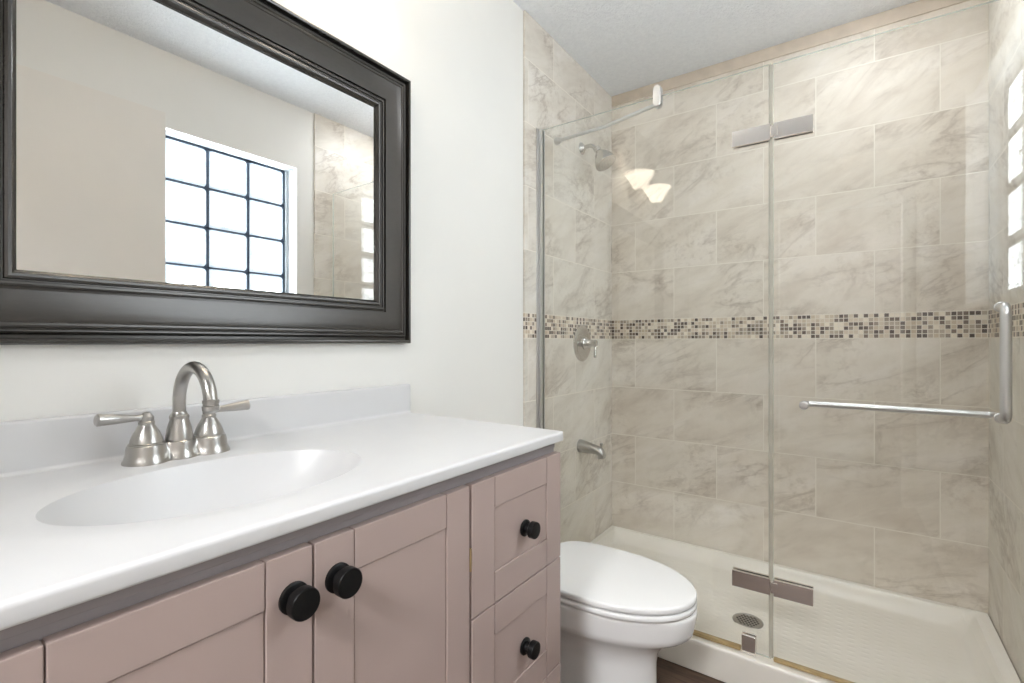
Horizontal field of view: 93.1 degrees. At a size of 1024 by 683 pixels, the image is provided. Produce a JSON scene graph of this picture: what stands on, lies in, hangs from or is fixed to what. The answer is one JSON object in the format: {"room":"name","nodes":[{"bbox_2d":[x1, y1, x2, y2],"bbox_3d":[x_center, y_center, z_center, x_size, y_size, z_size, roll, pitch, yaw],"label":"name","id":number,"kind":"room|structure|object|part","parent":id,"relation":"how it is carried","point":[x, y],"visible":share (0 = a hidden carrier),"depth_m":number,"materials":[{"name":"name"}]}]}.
{"room":"bathroom","nodes":[
{"label":"bathroom","id":0,"kind":"room"},
{"bbox_2d":[0,0,522,425],"bbox_3d":[-0.447,-0.104,1.400,0.120,2.506,3.506,0,0,35],"label":"wall","id":1,"kind":"structure","parent":0,"point":[462,60],"depth_m":1.56,"materials":[{"name":"paint"}]},
{"bbox_2d":[0,384,409,473],"bbox_3d":[-0.675,0.171,0.955,0.019,0.086,1.256,0,0,35],"label":"backsplash","id":2,"kind":"structure","parent":1,"relation":"attached to","point":[26,444],"depth_m":0.94,"materials":[{"name":"stone"}]},
{"bbox_2d":[0,0,410,344],"bbox_3d":[-0.589,-0.389,1.072,0.026,0.788,0.959,0,0,35],"label":"wall mirror","id":3,"kind":"object","parent":1,"relation":"attached to","point":[172,171],"visible":1,"depth_m":0.99,"materials":[{"name":"black metal"}]},
{"bbox_2d":[523,10,611,542],"bbox_3d":[0.300,-0.104,2.341,0.010,2.506,0.868,0,0,35],"label":"wall tile","id":4,"kind":"structure","parent":1,"relation":"attached to","point":[561,99],"depth_m":2.31,"materials":[{"name":"tile"}]},
{"bbox_2d":[573,325,597,360],"bbox_3d":[0.380,0.009,2.370,0.086,0.178,0.178,0,0,35],"label":"shower valve","id":5,"kind":"object","parent":4,"relation":"attached to","point":[582,342],"visible":1,"depth_m":2.36,"materials":[{"name":"silver metal"}]},
{"bbox_2d":[577,439,605,458],"bbox_3d":[0.386,0.519,2.337,0.134,0.080,0.062,0,0,35],"label":"tub spout","id":6,"kind":"object","parent":4,"relation":"attached to","point":[583,446],"visible":1,"depth_m":2.32,"materials":[{"name":"silver metal"}]},
{"bbox_2d":[579,142,615,170],"bbox_3d":[0.415,-0.902,2.342,0.176,0.156,0.105,0,0,35],"label":"showerhead","id":7,"kind":"object","parent":4,"relation":"attached to","point":[604,159],"visible":1,"depth_m":2.31,"materials":[{"name":"silver metal"}]},
{"bbox_3d":[0.381,-0.943,2.366,0.087,0.043,0.019,0,0,35],"label":"shower arm","id":8,"kind":"part","parent":7,"relation":"part of","materials":[{"name":"silver metal"}]},
{"bbox_2d":[657,657,724,682],"bbox_3d":[0.223,1.199,0.924,1.764,0.100,3.506,0,0,35],"label":"floor","id":9,"kind":"structure","parent":0,"point":[667,671],"depth_m":1.67,"materials":[{"name":"brown wood"}]},
{"bbox_2d":[0,443,559,682],"bbox_3d":[-0.451,0.693,0.797,0.568,0.912,1.242,0,0,35],"label":"vanity cabinet","id":10,"kind":"object","parent":9,"relation":"on","point":[456,579],"visible":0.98,"depth_m":0.69,"materials":[{"name":"pink wood"}]},
{"bbox_3d":[-0.357,0.636,0.505,0.017,0.744,0.315,0,0,35],"label":"door","id":11,"kind":"part","parent":10,"relation":"part of","materials":[{"name":"beige paint"}]},
{"bbox_2d":[0,384,562,630],"bbox_3d":[-0.460,0.235,0.803,0.546,0.214,1.256,0,0,35],"label":"countertop","id":12,"kind":"structure","parent":10,"relation":"on","point":[78,525],"depth_m":0.79,"materials":[{"name":"stone"}]},
{"bbox_2d":[93,361,250,466],"bbox_3d":[-0.611,0.126,0.890,0.192,0.181,0.193,0,0,-12],"label":"faucet","id":13,"kind":"object","parent":12,"relation":"on","point":[147,446],"visible":1,"depth_m":0.87,"materials":[{"name":"silver metal"}]},
{"bbox_3d":[-0.662,0.131,0.832,0.022,0.023,0.084,0,0,29],"label":"lever","id":14,"kind":"part","parent":13,"relation":"part of","materials":[{"name":"silver metal"}]},
{"bbox_3d":[-0.647,0.162,0.859,0.054,0.044,0.054,0,0,35],"label":"handle","id":15,"kind":"part","parent":13,"relation":"part of","materials":[{"name":"silver metal"}]},
{"bbox_3d":[-0.618,0.198,0.900,0.071,0.036,0.173,0,0,35],"label":"plate","id":16,"kind":"part","parent":13,"relation":"part of","materials":[{"name":"silver metal"}]},
{"bbox_3d":[-0.570,0.112,0.867,0.161,0.153,0.045,0,0,35],"label":"spout","id":17,"kind":"part","parent":13,"relation":"part of","materials":[{"name":"silver metal"}]},
{"bbox_3d":[-0.588,0.162,0.942,0.054,0.044,0.054,0,0,35],"label":"handle","id":18,"kind":"part","parent":13,"relation":"part of","materials":[{"name":"silver metal"}]},
{"bbox_3d":[-0.568,0.131,0.965,0.022,0.023,0.084,0,0,41],"label":"lever","id":19,"kind":"part","parent":13,"relation":"part of","materials":[{"name":"silver metal"}]},
{"bbox_3d":[-0.262,0.321,0.599,0.030,0.039,0.039,0,0,35],"label":"knob","id":20,"kind":"part","parent":10,"relation":"part of","materials":[{"name":"black metal"}]},
{"bbox_3d":[-0.225,0.321,0.650,0.030,0.039,0.039,0,0,35],"label":"knob","id":21,"kind":"part","parent":10,"relation":"part of","materials":[{"name":"black metal"}]},
{"bbox_3d":[-0.174,0.636,0.763,0.017,0.744,0.310,0,0,35],"label":"door","id":22,"kind":"part","parent":10,"relation":"part of","materials":[{"name":"beige paint"}]},
{"bbox_3d":[0.014,0.387,1.028,0.017,0.247,0.327,0,0,35],"label":"drawer","id":23,"kind":"part","parent":10,"relation":"part of","materials":[{"name":"beige paint"}]},
{"bbox_3d":[0.014,0.638,1.028,0.017,0.250,0.327,0,0,35],"label":"drawer","id":24,"kind":"part","parent":10,"relation":"part of","materials":[{"name":"beige paint"}]},
{"bbox_3d":[0.039,0.647,1.023,0.030,0.035,0.035,0,0,35],"label":"knob","id":25,"kind":"part","parent":10,"relation":"part of","materials":[{"name":"black metal"}]},
{"bbox_3d":[0.039,0.396,1.023,0.030,0.035,0.035,0,0,35],"label":"knob","id":26,"kind":"part","parent":10,"relation":"part of","materials":[{"name":"black metal"}]},
{"bbox_3d":[0.014,0.887,1.028,0.017,0.242,0.327,0,0,35],"label":"drawer","id":27,"kind":"part","parent":10,"relation":"part of","materials":[{"name":"beige paint"}]},
{"bbox_2d":[559,541,696,682],"bbox_3d":[0.220,0.794,1.573,0.731,0.710,0.380,0,0,35],"label":"toilet","id":28,"kind":"object","parent":9,"relation":"on","point":[619,609],"visible":0.52,"depth_m":1.40,"materials":[{"name":"ceramic"}]},
{"bbox_3d":[0.309,0.728,1.509,0.507,0.024,0.362,0,0,35],"label":"lid","id":29,"kind":"part","parent":28,"relation":"part of","materials":[{"name":"ceramic"}]},
{"bbox_3d":[0.245,0.956,1.555,0.669,0.386,0.362,0,0,35],"label":"bowl","id":30,"kind":"part","parent":28,"relation":"part of","materials":[{"name":"ceramic"}]},
{"bbox_3d":[0.313,0.752,1.506,0.497,0.018,0.362,0,0,35],"label":"seat","id":31,"kind":"part","parent":28,"relation":"part of","materials":[{"name":"plastic"}]},
{"bbox_2d":[590,526,1020,682],"bbox_3d":[0.947,1.083,1.940,1.508,0.131,0.770,0,0,35],"label":"shower pan","id":32,"kind":"object","parent":9,"relation":"on","point":[851,631],"visible":0.8,"depth_m":1.80,"materials":[{"name":"plastic"}]},
{"bbox_2d":[536,84,770,656],"bbox_3d":[0.516,0.046,1.879,0.880,1.984,0.184,0,0,35],"label":"shower panel","id":33,"kind":"object","parent":32,"relation":"on","point":[743,578],"visible":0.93,"depth_m":2.05,"materials":[{"name":"clear glass"}]},
{"bbox_3d":[0.797,0.796,1.616,0.116,0.053,0.029,0,0,35],"label":"hinge plate","id":34,"kind":"part","parent":33,"relation":"part of","materials":[{"name":"silver metal"}]},
{"bbox_3d":[0.797,-0.681,1.616,0.116,0.052,0.029,0,0,35],"label":"hinge plate","id":35,"kind":"part","parent":33,"relation":"part of","materials":[{"name":"silver metal"}]},
{"bbox_2d":[770,114,1011,682],"bbox_3d":[1.096,0.068,1.405,0.628,1.942,0.129,0,0,34],"label":"shower door","id":36,"kind":"structure","parent":33,"relation":"attached to","point":[782,588],"depth_m":1.48,"materials":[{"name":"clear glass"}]},
{"bbox_3d":[0.897,0.796,1.547,0.110,0.053,0.029,0,0,34],"label":"hinge plate","id":37,"kind":"part","parent":36,"relation":"part of","materials":[{"name":"silver metal"}]},
{"bbox_3d":[0.897,-0.681,1.547,0.110,0.052,0.029,0,0,34],"label":"hinge plate","id":38,"kind":"part","parent":36,"relation":"part of","materials":[{"name":"silver metal"}]},
{"bbox_3d":[1.266,0.055,1.249,0.027,0.319,0.064,0,0,34],"label":"pull handle","id":39,"kind":"part","parent":36,"relation":"part of","materials":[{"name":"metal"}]},
{"bbox_2d":[513,0,918,96],"bbox_3d":[0.223,-1.407,0.924,1.764,0.100,3.506,0,0,35],"label":"ceiling","id":40,"kind":"structure","parent":0,"point":[624,46],"depth_m":2.10,"materials":[{"name":"white paint"}]},
{"bbox_3d":[1.255,-0.104,2.275,1.644,2.506,0.110,0,0,35],"label":"wall","id":41,"kind":"structure","parent":0,"visible":0},
{"bbox_2d":[612,0,968,106],"bbox_3d":[1.170,-1.329,2.254,1.510,0.057,0.010,0,0,35],"label":"trim","id":42,"kind":"structure","parent":41,"relation":"attached to","point":[920,7],"depth_m":2.17,"materials":[{"name":"tile"}]},
{"bbox_2d":[612,0,988,614],"bbox_3d":[1.174,-0.104,2.260,1.530,2.506,0.012,0,0,35],"label":"wall tile","id":43,"kind":"structure","parent":41,"relation":"attached to","point":[847,260],"depth_m":2.14,"materials":[{"name":"tile"}]},
{"bbox_3d":[0.899,-0.104,0.451,0.114,2.506,3.276,0,0,35],"label":"wall","id":44,"kind":"structure","parent":0,"visible":0},
{"bbox_2d":[989,0,1023,682],"bbox_3d":[1.547,-0.104,1.470,0.012,2.506,0.846,0,0,35],"label":"wall tile","id":45,"kind":"structure","parent":44,"relation":"attached to","point":[1006,17],"depth_m":1.59,"materials":[{"name":"tile"}]}
]}

